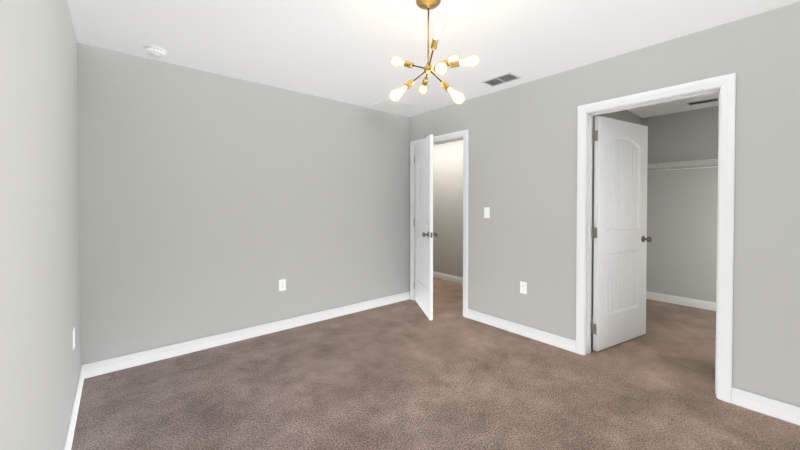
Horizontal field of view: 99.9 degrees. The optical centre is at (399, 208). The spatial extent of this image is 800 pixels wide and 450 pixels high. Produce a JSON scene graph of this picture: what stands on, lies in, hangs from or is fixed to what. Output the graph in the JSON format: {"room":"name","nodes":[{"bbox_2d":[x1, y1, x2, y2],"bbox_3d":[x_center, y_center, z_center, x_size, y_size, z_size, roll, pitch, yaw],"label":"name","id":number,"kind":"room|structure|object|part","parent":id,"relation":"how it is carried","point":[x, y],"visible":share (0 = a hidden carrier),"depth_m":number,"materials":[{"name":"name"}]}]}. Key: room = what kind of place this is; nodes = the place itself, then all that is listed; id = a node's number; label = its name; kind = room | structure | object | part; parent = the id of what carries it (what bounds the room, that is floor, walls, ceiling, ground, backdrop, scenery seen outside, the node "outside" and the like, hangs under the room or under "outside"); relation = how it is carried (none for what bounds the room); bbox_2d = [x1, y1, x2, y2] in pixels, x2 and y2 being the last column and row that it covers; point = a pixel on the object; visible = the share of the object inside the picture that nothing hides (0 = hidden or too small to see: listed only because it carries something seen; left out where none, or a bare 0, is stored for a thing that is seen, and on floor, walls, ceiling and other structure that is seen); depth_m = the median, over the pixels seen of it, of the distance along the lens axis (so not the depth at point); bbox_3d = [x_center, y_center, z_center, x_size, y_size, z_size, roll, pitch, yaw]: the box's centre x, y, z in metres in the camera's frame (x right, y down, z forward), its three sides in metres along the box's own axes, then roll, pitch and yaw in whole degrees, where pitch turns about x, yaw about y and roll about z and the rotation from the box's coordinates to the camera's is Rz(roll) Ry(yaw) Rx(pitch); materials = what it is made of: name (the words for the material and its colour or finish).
{"room":"empty bedroom","nodes":[
{"label":"empty bedroom","id":0,"kind":"room"},
{"bbox_2d":[0,0,80,449],"bbox_3d":[-1.097,0.045,0.891,0.120,2.440,4.200,-1,1,-40],"label":"wall","id":1,"kind":"structure","parent":0,"point":[40,320],"depth_m":1.16,"materials":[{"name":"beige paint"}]},
{"bbox_2d":[63,365,83,449],"bbox_3d":[-1.046,1.214,0.950,0.015,0.100,3.960,-1,1,-40],"label":"baseboard","id":2,"kind":"structure","parent":1,"relation":"attached to","point":[71,425],"depth_m":1.94,"materials":[{"name":"white wood"}]},
{"bbox_2d":[73,328,74,349],"bbox_3d":[-1.968,0.784,2.031,0.008,0.115,0.070,-1,1,-40],"label":"electrical outlet","id":3,"kind":"object","parent":1,"relation":"attached to","point":[73,338],"visible":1,"depth_m":2.02,"materials":[{"name":"white plastic"}]},
{"bbox_2d":[77,43,409,364],"bbox_3d":[-1.137,0.009,3.527,3.220,2.440,0.120,-1,1,-40],"label":"wall","id":4,"kind":"structure","parent":0,"point":[211,204],"depth_m":3.04,"materials":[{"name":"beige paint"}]},
{"bbox_2d":[82,291,409,378],"bbox_3d":[-1.093,1.180,3.491,3.220,0.100,0.015,-1,1,-40],"label":"baseboard","id":5,"kind":"structure","parent":4,"relation":"attached to","point":[97,368],"depth_m":3.05,"materials":[{"name":"white wood"}]},
{"bbox_2d":[279,279,285,290],"bbox_3d":[-1.190,0.776,3.409,0.070,0.115,0.008,-1,1,-40],"label":"electrical outlet","id":6,"kind":"object","parent":4,"relation":"attached to","point":[282,284],"visible":1,"depth_m":3.41,"materials":[{"name":"white plastic"}]},
{"bbox_2d":[67,0,799,117],"bbox_3d":[0.457,-1.260,3.521,5.910,0.100,6.240,-1,1,-40],"label":"ceiling","id":7,"kind":"structure","parent":0,"point":[345,51],"depth_m":2.34,"materials":[{"name":"white paint"}]},
{"bbox_2d":[143,45,166,57],"bbox_3d":[-1.844,-1.174,2.535,0.144,0.046,0.144,-1,1,-40],"label":"smoke detector","id":8,"kind":"object","parent":7,"relation":"attached to","point":[154,51],"visible":1,"depth_m":2.50,"materials":[{"name":"white plastic"}]},
{"bbox_2d":[370,99,411,111],"bbox_3d":[-0.112,-1.214,3.970,0.360,0.005,0.360,-1,1,-40],"label":"vent panel","id":9,"kind":"object","parent":7,"relation":"attached to","point":[389,105],"visible":1,"depth_m":3.96,"materials":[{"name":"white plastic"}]},
{"bbox_2d":[389,0,479,103],"bbox_3d":[0.175,-0.884,1.953,0.474,0.611,0.508,-1,1,-40],"label":"chandelier","id":10,"kind":"object","parent":7,"relation":"hanging from","point":[439,68],"visible":1,"depth_m":1.89,"materials":[{"name":"gold metal"}]},
{"bbox_3d":[0.168,-0.792,1.941,0.194,0.164,0.209,-1,1,-40],"label":"arm","id":11,"kind":"part","parent":10,"relation":"part of"},
{"bbox_2d":[482,72,521,86],"bbox_3d":[0.944,-1.202,3.147,0.200,0.006,0.310,-1,1,-40],"label":"ceiling vent","id":12,"kind":"object","parent":7,"relation":"in","point":[502,79],"visible":0.96,"depth_m":3.14,"materials":[{"name":"white metal"}]},
{"bbox_2d":[687,97,718,105],"bbox_3d":[3.438,-1.210,3.812,0.150,0.006,0.280,-1,1,-40],"label":"ceiling vent","id":13,"kind":"object","parent":7,"relation":"in","point":[703,101],"visible":0.92,"depth_m":3.81,"materials":[{"name":"white metal"}]},
{"bbox_2d":[71,277,799,449],"bbox_3d":[0.457,1.279,3.555,5.910,0.100,6.240,-1,1,-40],"label":"floor","id":14,"kind":"structure","parent":0,"point":[408,374],"depth_m":2.27,"materials":[{"name":"carpet"}]},
{"bbox_2d":[433,140,462,277],"bbox_3d":[1.048,-0.015,5.404,0.120,2.440,3.910,-1,1,-40],"label":"wall","id":15,"kind":"structure","parent":0,"point":[448,205],"depth_m":5.60,"materials":[{"name":"beige paint"}]},
{"bbox_2d":[433,271,462,283],"bbox_3d":[0.996,1.155,5.376,0.015,0.100,3.910,-1,1,-40],"label":"baseboard","id":16,"kind":"structure","parent":15,"relation":"attached to","point":[447,277],"depth_m":5.59,"materials":[{"name":"white wood"}]},
{"bbox_2d":[410,2,799,406],"bbox_3d":[0.797,0.006,3.825,0.120,2.440,6.000,-1,1,-40],"label":"wall","id":17,"kind":"structure","parent":0,"point":[522,182],"depth_m":2.53,"materials":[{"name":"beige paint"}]},
{"bbox_2d":[414,134,437,319],"bbox_3d":[0.276,0.203,4.050,0.175,2.015,0.821,0,1,-9],"label":"entry door","id":18,"kind":"structure","parent":17,"relation":"in","point":[423,223],"depth_m":3.93,"materials":[{"name":"white wood"}]},
{"bbox_3d":[0.333,0.287,3.697,0.175,0.064,0.103,0,1,-9],"label":"knob","id":19,"kind":"part","parent":18,"relation":"part of","materials":[{"name":"silver metal"}]},
{"bbox_2d":[410,130,468,317],"bbox_3d":[0.494,0.167,4.173,0.138,2.108,0.966,-1,1,-40],"label":"door frame","id":20,"kind":"structure","parent":17,"relation":"attached to","point":[464,134],"depth_m":3.87,"materials":[{"name":"white wood"}]},
{"bbox_2d":[484,207,489,217],"bbox_3d":[0.922,0.044,3.577,0.010,0.115,0.070,-1,1,-40],"label":"light switch","id":21,"kind":"object","parent":17,"relation":"attached to","point":[486,212],"visible":1,"depth_m":3.57,"materials":[{"name":"white plastic"}]},
{"bbox_2d":[467,309,575,352],"bbox_3d":[1.136,1.182,3.334,0.015,0.100,1.164,-1,1,-40],"label":"baseboard","id":22,"kind":"structure","parent":17,"relation":"attached to","point":[568,344],"depth_m":3.24,"materials":[{"name":"white wood"}]},
{"bbox_2d":[520,281,526,293],"bbox_3d":[1.197,0.768,3.263,0.008,0.115,0.070,-1,1,-40],"label":"electrical outlet","id":23,"kind":"object","parent":17,"relation":"attached to","point":[523,287],"visible":1,"depth_m":3.26,"materials":[{"name":"white plastic"}]},
{"bbox_2d":[591,116,651,350],"bbox_3d":[2.030,0.216,3.081,0.821,2.015,0.175,0,1,-29],"label":"closet door","id":24,"kind":"structure","parent":17,"relation":"in","point":[619,234],"depth_m":3.04,"materials":[{"name":"white wood"}]},
{"bbox_3d":[2.343,0.293,3.257,0.103,0.064,0.175,0,1,-29],"label":"knob","id":25,"kind":"part","parent":24,"relation":"part of","materials":[{"name":"silver metal"}]},
{"bbox_2d":[576,73,735,402],"bbox_3d":[1.871,0.215,2.555,0.120,2.055,0.850,-1,1,-40],"label":"door frame","id":26,"kind":"structure","parent":17,"relation":"attached to","point":[588,248],"depth_m":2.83,"materials":[{"name":"white wood"}]},
{"bbox_2d":[731,387,799,424],"bbox_3d":[2.404,1.202,1.832,0.015,0.100,0.857,-1,1,-40],"label":"baseboard","id":27,"kind":"structure","parent":17,"relation":"attached to","point":[769,407],"depth_m":2.04,"materials":[{"name":"white wood"}]},
{"bbox_2d":[591,110,641,316],"bbox_3d":[2.405,0.004,3.912,2.450,2.440,0.120,-1,1,-40],"label":"wall","id":28,"kind":"structure","parent":0,"point":[626,116],"depth_m":3.52,"materials":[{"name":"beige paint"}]},
{"bbox_2d":[642,106,718,301],"bbox_3d":[3.969,0.005,3.865,0.120,2.440,1.970,-1,1,-40],"label":"wall","id":29,"kind":"structure","parent":0,"point":[682,230],"depth_m":4.24,"materials":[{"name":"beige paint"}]},
{"bbox_2d":[646,291,715,310],"bbox_3d":[3.918,1.175,3.837,0.015,0.100,1.970,-1,1,-40],"label":"baseboard","id":30,"kind":"structure","parent":29,"relation":"attached to","point":[696,303],"depth_m":4.25,"materials":[{"name":"white wood"}]},
{"bbox_2d":[647,159,717,170],"bbox_3d":[3.805,-0.514,3.718,0.312,0.102,1.972,-1,1,-40],"label":"wire closet shelf","id":31,"kind":"object","parent":29,"relation":"attached to","point":[679,164],"visible":0.52,"depth_m":4.07,"materials":[{"name":"white metal"}]}
]}

